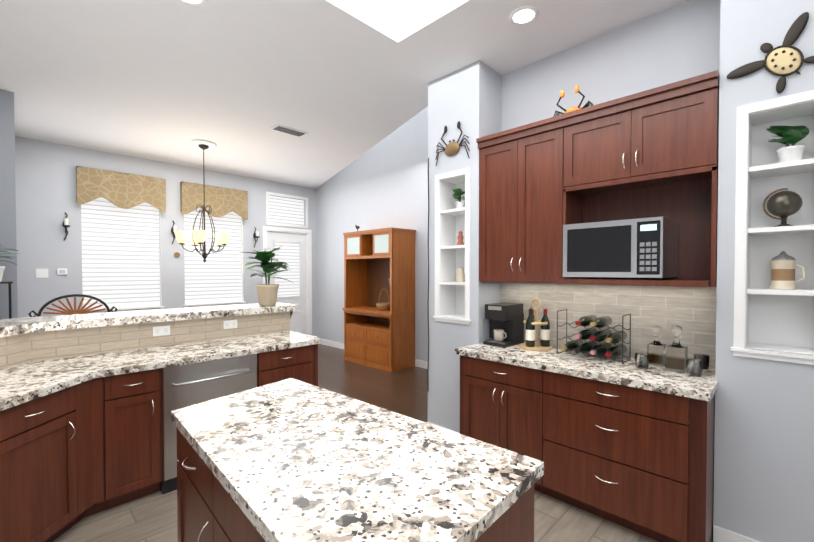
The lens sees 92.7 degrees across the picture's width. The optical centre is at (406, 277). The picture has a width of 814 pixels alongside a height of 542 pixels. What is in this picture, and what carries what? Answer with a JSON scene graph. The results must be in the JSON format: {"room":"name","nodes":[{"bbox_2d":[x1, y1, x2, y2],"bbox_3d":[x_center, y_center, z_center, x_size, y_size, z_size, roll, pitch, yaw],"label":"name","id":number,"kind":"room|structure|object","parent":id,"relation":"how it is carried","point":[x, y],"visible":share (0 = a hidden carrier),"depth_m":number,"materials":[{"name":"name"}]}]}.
{"room":"kitchen","nodes":[
{"label":"kitchen","id":0,"kind":"room"},
{"bbox_2d":[0,89,17,318],"bbox_3d":[-5.416,-0.167,3.384,1.720,3.250,2.830,1,1,44],"label":"wall","id":1,"kind":"structure","parent":0,"point":[7,193],"depth_m":3.74,"materials":[{"name":"grey paint"}]},
{"bbox_2d":[15,136,316,335],"bbox_3d":[-3.977,-0.215,6.223,0.200,3.250,8.900,1,1,44],"label":"wall","id":2,"kind":"structure","parent":0,"point":[45,177],"depth_m":5.40,"materials":[{"name":"paint"}]},
{"bbox_2d":[36,269,47,277],"bbox_3d":[-4.859,-0.062,5.171,0.014,0.120,0.120,1,1,44],"label":"switch plate","id":3,"kind":"object","parent":2,"relation":"attached to","point":[41,273],"depth_m":5.17,"materials":[{"name":"white plastic"}]},
{"bbox_2d":[57,268,66,274],"bbox_3d":[-4.716,-0.088,5.311,0.022,0.085,0.100,1,1,44],"label":"switch plate","id":4,"kind":"object","parent":2,"relation":"attached to","point":[60,271],"depth_m":5.30,"materials":[{"name":"white plastic"}]},
{"bbox_2d":[62,213,69,239],"bbox_3d":[-4.635,-0.705,5.277,0.161,0.386,0.086,1,1,44],"label":"sconce","id":5,"kind":"object","parent":2,"relation":"attached to","point":[65,225],"visible":0.98,"depth_m":5.25,"materials":[{"name":"grey metal"}]},
{"bbox_2d":[76,166,165,212],"bbox_3d":[-4.200,-1.288,5.758,0.100,0.530,1.070,1,1,44],"label":"valance","id":6,"kind":"object","parent":2,"relation":"attached to","point":[123,190],"visible":1,"depth_m":5.70,"materials":[{"name":"fabric"}]},
{"bbox_2d":[81,197,163,313],"bbox_3d":[-4.298,-0.429,5.869,0.229,1.910,1.030,1,1,44],"label":"window blind","id":7,"kind":"object","parent":2,"relation":"attached to","point":[121,259],"visible":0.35,"depth_m":5.86,"materials":[{"name":"grey plastic"}]},
{"bbox_2d":[171,221,176,243],"bbox_3d":[-3.721,-0.731,6.209,0.161,0.386,0.086,1,1,44],"label":"sconce","id":8,"kind":"object","parent":2,"relation":"attached to","point":[174,228],"visible":0.81,"depth_m":6.19,"materials":[{"name":"grey metal"}]},
{"bbox_2d":[180,181,247,219],"bbox_3d":[-3.290,-1.304,6.687,0.100,0.530,1.070,1,1,44],"label":"valance","id":9,"kind":"object","parent":2,"relation":"attached to","point":[221,201],"visible":0.96,"depth_m":6.64,"materials":[{"name":"fabric"}]},
{"bbox_2d":[183,208,245,307],"bbox_3d":[-3.388,-0.445,6.797,0.229,1.910,1.030,1,1,44],"label":"window blind","id":10,"kind":"object","parent":2,"relation":"attached to","point":[215,279],"visible":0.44,"depth_m":6.82,"materials":[{"name":"grey plastic"}]},
{"bbox_2d":[253,227,259,246],"bbox_3d":[-2.780,-0.757,7.169,0.161,0.386,0.086,1,1,44],"label":"sconce","id":11,"kind":"object","parent":2,"relation":"attached to","point":[256,235],"visible":0.98,"depth_m":7.18,"materials":[{"name":"grey metal"}]},
{"bbox_2d":[269,196,303,225],"bbox_3d":[-2.419,-1.332,7.758,0.012,0.526,0.796,1,1,44],"label":"window blind","id":12,"kind":"object","parent":2,"relation":"attached to","point":[282,210],"visible":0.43,"depth_m":7.76,"materials":[{"name":"grey plastic"}]},
{"bbox_2d":[262,191,311,334],"bbox_3d":[-2.429,-0.132,7.788,0.217,3.030,1.050,1,1,44],"label":"door frame","id":13,"kind":"structure","parent":2,"relation":"attached to","point":[265,229],"depth_m":7.99,"materials":[{"name":"white wood"}]},
{"bbox_2d":[267,231,306,333],"bbox_3d":[-2.380,0.238,7.746,0.108,2.266,0.856,1,1,44],"label":"door leaf","id":14,"kind":"structure","parent":2,"relation":"in","point":[291,251],"depth_m":7.84,"materials":[{"name":"white wood"}]},
{"bbox_2d":[0,0,688,188],"bbox_3d":[-0.963,-2.114,3.235,10.400,0.650,8.900,1,1,44],"label":"ceiling","id":15,"kind":"structure","parent":0,"point":[343,84],"depth_m":3.27,"materials":[{"name":"paint"}]},
{"bbox_2d":[179,0,205,5],"bbox_3d":[-1.366,-1.770,2.431,0.190,0.010,0.190,1,1,44],"label":"recessed light","id":16,"kind":"object","parent":15,"relation":"in","point":[195,2],"visible":1,"depth_m":2.49,"materials":[{"name":"white"}]},
{"bbox_2d":[174,139,230,262],"bbox_3d":[-2.777,-1.014,5.282,0.689,1.620,0.693,1,1,44],"label":"chandelier","id":17,"kind":"object","parent":15,"relation":"hanging from","point":[196,237],"visible":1,"depth_m":5.24,"materials":[{"name":"white glass"}]},
{"bbox_2d":[271,124,307,136],"bbox_3d":[-1.445,-1.808,4.777,0.180,0.016,0.400,1,1,44],"label":"ceiling vent","id":18,"kind":"object","parent":15,"relation":"in","point":[288,130],"visible":0.98,"depth_m":4.75,"materials":[{"name":"white metal"}]},
{"bbox_2d":[509,6,537,24],"bbox_3d":[0.789,-1.773,2.628,0.190,0.010,0.190,1,1,44],"label":"recessed light","id":19,"kind":"object","parent":15,"relation":"in","point":[523,15],"visible":1,"depth_m":2.62,"materials":[{"name":"white"}]},
{"bbox_2d":[53,344,658,541],"bbox_3d":[-0.963,1.508,3.297,10.400,0.104,8.900,1,1,44],"label":"floor","id":20,"kind":"structure","parent":0,"point":[151,517],"depth_m":2.45,"materials":[{"name":"tile"}]},
{"bbox_2d":[0,281,12,317],"bbox_3d":[-3.737,0.747,3.455,0.320,1.420,0.340,1,1,44],"label":"plant stand","id":21,"kind":"object","parent":20,"relation":"on","point":[10,302],"visible":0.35,"depth_m":3.45,"materials":[{"name":"grey metal"}]},
{"bbox_2d":[0,245,18,281],"bbox_3d":[-3.702,-0.167,3.452,0.409,0.407,0.368,1,1,44],"label":"potted plant","id":22,"kind":"object","parent":21,"relation":"on","point":[2,268],"visible":1,"depth_m":3.51,"materials":[{"name":"green plant"}]},
{"bbox_2d":[28,294,116,316],"bbox_3d":[-2.738,0.803,3.247,0.501,1.317,0.596,1,1,44],"label":"bar stool","id":23,"kind":"object","parent":20,"relation":"on","point":[71,310],"visible":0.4,"depth_m":3.39,"materials":[{"name":"grey metal"}]},
{"bbox_2d":[0,333,319,413],"bbox_3d":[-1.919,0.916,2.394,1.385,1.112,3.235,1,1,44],"label":"countertop","id":24,"kind":"structure","parent":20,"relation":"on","point":[53,383],"depth_m":2.56,"materials":[{"name":"stone"}]},
{"bbox_2d":[0,302,299,369],"bbox_3d":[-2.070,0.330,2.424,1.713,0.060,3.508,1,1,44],"label":"half wall","id":25,"kind":"structure","parent":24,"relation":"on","point":[58,338],"depth_m":2.96,"materials":[{"name":"beige tile"}]},
{"bbox_2d":[240,246,294,305],"bbox_3d":[-1.395,-0.026,3.853,0.384,0.601,0.499,1,1,44],"label":"potted plant","id":26,"kind":"object","parent":25,"relation":"on","point":[267,294],"visible":1,"depth_m":3.80,"materials":[{"name":"green plant"}]},
{"bbox_2d":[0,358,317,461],"bbox_3d":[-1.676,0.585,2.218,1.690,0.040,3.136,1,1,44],"label":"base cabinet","id":27,"kind":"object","parent":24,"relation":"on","point":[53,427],"depth_m":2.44,"materials":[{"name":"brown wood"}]},
{"bbox_2d":[153,325,169,335],"bbox_3d":[-1.970,0.426,3.117,0.009,0.075,0.120,1,1,44],"label":"electrical outlet plate","id":28,"kind":"object","parent":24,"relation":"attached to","point":[165,330],"depth_m":3.11,"materials":[{"name":"white plastic"}]},
{"bbox_2d":[223,320,236,328],"bbox_3d":[-1.592,0.419,3.502,0.009,0.075,0.120,1,1,44],"label":"electrical outlet plate","id":29,"kind":"object","parent":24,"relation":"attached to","point":[228,324],"depth_m":3.50,"materials":[{"name":"white plastic"}]},
{"bbox_2d":[177,454,533,541],"bbox_3d":[-0.351,1.053,1.439,1.435,0.870,0.747,1,1,44],"label":"kitchen island","id":30,"kind":"object","parent":20,"relation":"on","point":[201,517],"depth_m":1.30,"materials":[{"name":"wood"}]},
{"bbox_2d":[171,378,543,541],"bbox_3d":[-0.346,0.598,1.447,1.490,0.040,0.778,1,1,44],"label":"island countertop","id":31,"kind":"structure","parent":30,"relation":"on","point":[294,460],"depth_m":1.19,"materials":[{"name":"white stone"}]},
{"bbox_2d":[343,225,415,371],"bbox_3d":[-0.484,0.256,6.400,1.220,2.302,0.539,1,1,44],"label":"hutch","id":32,"kind":"object","parent":20,"relation":"on","point":[379,299],"visible":1,"depth_m":6.16,"materials":[{"name":"brown wood"}]},
{"bbox_2d":[458,354,530,456],"bbox_3d":[0.862,1.026,3.012,0.686,0.870,0.621,1,1,44],"label":"base cabinet","id":33,"kind":"object","parent":20,"relation":"on","point":[495,397],"depth_m":2.79,"materials":[{"name":"brown wood"}]},
{"bbox_2d":[531,370,716,541],"bbox_3d":[1.392,1.035,2.493,0.915,0.870,0.621,1,1,44],"label":"base cabinet","id":34,"kind":"object","parent":20,"relation":"on","point":[628,444],"depth_m":2.20,"materials":[{"name":"brown wood"}]},
{"bbox_2d":[455,342,717,401],"bbox_3d":[1.159,0.576,2.696,1.574,0.040,0.646,1,1,44],"label":"countertop","id":35,"kind":"structure","parent":34,"relation":"on","point":[656,378],"depth_m":2.41,"materials":[{"name":"white stone"}]},
{"bbox_2d":[483,302,523,347],"bbox_3d":[0.789,0.381,3.240,0.245,0.330,0.300,1,1,44],"label":"coffee maker","id":36,"kind":"object","parent":35,"relation":"on","point":[507,318],"visible":0.88,"depth_m":3.17,"materials":[{"name":"black plastic"}]},
{"bbox_2d":[494,329,506,341],"bbox_3d":[0.761,0.469,3.160,0.111,0.090,0.080,1,1,44],"label":"coffee mug","id":37,"kind":"object","parent":36,"relation":"on","point":[499,335],"visible":0.98,"depth_m":3.14,"materials":[{"name":"beige ceramic"}]},
{"bbox_2d":[519,298,552,350],"bbox_3d":[1.012,0.354,3.049,0.250,0.391,0.250,1,1,44],"label":"caddy","id":38,"kind":"object","parent":35,"relation":"on","point":[531,322],"visible":1,"depth_m":2.99,"materials":[{"name":"brown wood"}]},
{"bbox_2d":[557,309,630,363],"bbox_3d":[1.309,0.399,2.739,0.439,0.315,0.299,1,1,44],"label":"wine rack","id":39,"kind":"object","parent":35,"relation":"on","point":[591,346],"visible":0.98,"depth_m":2.69,"materials":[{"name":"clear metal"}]},
{"bbox_2d":[635,352,649,369],"bbox_3d":[1.456,0.515,2.406,0.080,0.090,0.078,1,1,44],"label":"glass","id":40,"kind":"object","parent":35,"relation":"on","point":[642,361],"visible":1,"depth_m":2.38,"materials":[{"name":"white"}]},
{"bbox_2d":[647,326,666,366],"bbox_3d":[1.611,0.434,2.505,0.090,0.250,0.090,1,1,44],"label":"decanter","id":41,"kind":"object","parent":35,"relation":"on","point":[656,349],"visible":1,"depth_m":2.48,"materials":[{"name":"clear glass"}]},
{"bbox_2d":[665,325,687,372],"bbox_3d":[1.641,0.424,2.363,0.099,0.275,0.099,1,1,44],"label":"decanter","id":42,"kind":"object","parent":35,"relation":"on","point":[676,354],"visible":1,"depth_m":2.34,"materials":[{"name":"clear glass"}]},
{"bbox_2d":[686,358,702,376],"bbox_3d":[1.656,0.518,2.238,0.080,0.090,0.078,1,1,44],"label":"glass","id":43,"kind":"object","parent":35,"relation":"on","point":[694,367],"visible":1,"depth_m":2.21,"materials":[{"name":"white"}]},
{"bbox_2d":[693,354,709,371],"bbox_3d":[1.789,0.516,2.359,0.080,0.090,0.078,1,1,44],"label":"glass","id":44,"kind":"object","parent":35,"relation":"on","point":[705,359],"visible":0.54,"depth_m":2.33,"materials":[{"name":"white"}]},
{"bbox_2d":[316,106,427,361],"bbox_3d":[-0.297,-0.824,6.736,4.720,4.450,0.200,1,1,44],"label":"wall","id":45,"kind":"structure","parent":0,"point":[383,183],"depth_m":6.80,"materials":[{"name":"paint"}]},
{"bbox_2d":[319,338,427,368],"bbox_3d":[-0.414,1.346,6.726,4.220,0.110,0.030,1,1,44],"label":"baseboard","id":46,"kind":"structure","parent":45,"relation":"attached to","point":[418,363],"depth_m":7.60,"materials":[{"name":"white wood"}]},
{"bbox_2d":[428,0,813,541],"bbox_3d":[2.058,-0.146,2.215,4.610,3.250,0.674,1,1,44],"label":"wall","id":47,"kind":"structure","parent":0,"point":[758,349],"depth_m":2.18,"materials":[{"name":"paint"}]},
{"bbox_2d":[427,158,428,390],"bbox_3d":[0.197,-0.025,3.595,0.017,2.160,0.010,1,1,44],"label":"strip","id":48,"kind":"object","parent":47,"relation":"attached to","point":[428,274],"visible":1,"depth_m":3.59,"materials":[{"name":"grey paint"}]},
{"bbox_2d":[427,422,459,433],"bbox_3d":[0.387,1.401,3.431,0.558,0.106,0.015,1,1,44],"label":"baseboard","id":49,"kind":"structure","parent":47,"relation":"attached to","point":[427,422],"depth_m":3.52,"materials":[{"name":"white"}]},
{"bbox_2d":[440,207,464,284],"bbox_3d":[0.480,-0.273,3.489,0.280,0.664,0.231,1,1,44],"label":"niche shelf","id":50,"kind":"object","parent":47,"relation":"attached to","point":[457,212],"visible":0.67,"depth_m":3.44,"materials":[{"name":"white wood"}]},
{"bbox_2d":[451,188,464,207],"bbox_3d":[0.476,-0.708,3.474,0.173,0.204,0.140,1,1,44],"label":"potted plant","id":51,"kind":"object","parent":50,"relation":"on","point":[459,193],"visible":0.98,"depth_m":3.46,"materials":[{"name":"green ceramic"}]},
{"bbox_2d":[457,230,463,244],"bbox_3d":[0.480,-0.356,3.488,0.070,0.140,0.067,1,1,44],"label":"figurine","id":52,"kind":"object","parent":50,"relation":"on","point":[460,237],"visible":0.92,"depth_m":3.47,"materials":[{"name":"ceramic"}]},
{"bbox_2d":[456,267,464,281],"bbox_3d":[0.480,-0.031,3.494,0.084,0.130,0.080,1,1,44],"label":"figurine","id":53,"kind":"object","parent":50,"relation":"on","point":[460,275],"visible":0.92,"depth_m":3.46,"materials":[{"name":"beige ceramic"}]},
{"bbox_2d":[435,121,469,165],"bbox_3d":[0.390,-1.174,3.375,0.376,0.339,0.028,1,1,44],"label":"wall art","id":54,"kind":"object","parent":47,"relation":"attached to","point":[451,148],"visible":1,"depth_m":3.36,"materials":[{"name":"brown metal"}]},
{"bbox_2d":[476,118,587,283],"bbox_3d":[0.969,-0.533,3.073,0.716,1.135,0.346,1,1,44],"label":"upper cabinet","id":55,"kind":"object","parent":47,"relation":"attached to","point":[526,201],"depth_m":2.91,"materials":[{"name":"brown wood"}]},
{"bbox_2d":[563,216,677,279],"bbox_3d":[1.397,-0.174,2.554,0.570,0.360,0.434,1,1,44],"label":"microwave","id":56,"kind":"object","parent":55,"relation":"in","point":[640,248],"visible":1,"depth_m":2.37,"materials":[{"name":"silver metal"}]},
{"bbox_2d":[568,74,718,197],"bbox_3d":[1.512,-0.854,2.535,0.846,0.475,0.346,1,1,44],"label":"upper cabinet","id":57,"kind":"object","parent":47,"relation":"attached to","point":[653,152],"depth_m":2.37,"materials":[{"name":"brown wood"}]},
{"bbox_2d":[553,85,592,116],"bbox_3d":[1.176,-1.231,2.761,0.312,0.209,0.127,1,1,44],"label":"sculpture","id":58,"kind":"object","parent":57,"relation":"on","point":[562,94],"visible":0.58,"depth_m":2.74,"materials":[{"name":"orange paint"}]},
{"bbox_2d":[713,525,759,541],"bbox_3d":[2.516,1.437,1.343,2.298,0.106,0.015,1,1,44],"label":"baseboard","id":59,"kind":"structure","parent":47,"relation":"attached to","point":[720,534],"depth_m":2.10,"materials":[{"name":"white wood"}]},
{"bbox_2d":[727,12,813,93],"bbox_3d":[1.843,-1.101,1.949,0.372,0.363,0.028,1,1,44],"label":"wall art","id":60,"kind":"object","parent":47,"relation":"attached to","point":[786,58],"visible":1,"depth_m":1.92,"materials":[{"name":"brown metal"}]},
{"bbox_2d":[747,158,813,295],"bbox_3d":[1.969,-0.248,2.029,0.270,0.664,0.231,1,1,44],"label":"niche shelf","id":61,"kind":"object","parent":47,"relation":"attached to","point":[785,168],"visible":0.96,"depth_m":1.99,"materials":[{"name":"white wood"}]},
{"bbox_2d":[763,188,802,226],"bbox_3d":[1.964,-0.365,2.033,0.151,0.208,0.136,1,1,44],"label":"globe","id":62,"kind":"object","parent":61,"relation":"on","point":[783,205],"visible":0.94,"depth_m":2.00,"materials":[{"name":"grey metal"}]},
{"bbox_2d":[766,125,808,162],"bbox_3d":[1.949,-0.684,1.992,0.160,0.206,0.202,1,1,44],"label":"potted plant","id":63,"kind":"object","parent":61,"relation":"on","point":[793,135],"visible":0.94,"depth_m":1.96,"materials":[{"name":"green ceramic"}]},
{"bbox_2d":[769,251,805,289],"bbox_3d":[1.981,-0.041,2.022,0.137,0.200,0.104,1,1,44],"label":"stein","id":64,"kind":"object","parent":61,"relation":"on","point":[783,263],"visible":1,"depth_m":2.00,"materials":[{"name":"beige ceramic"}]}
]}

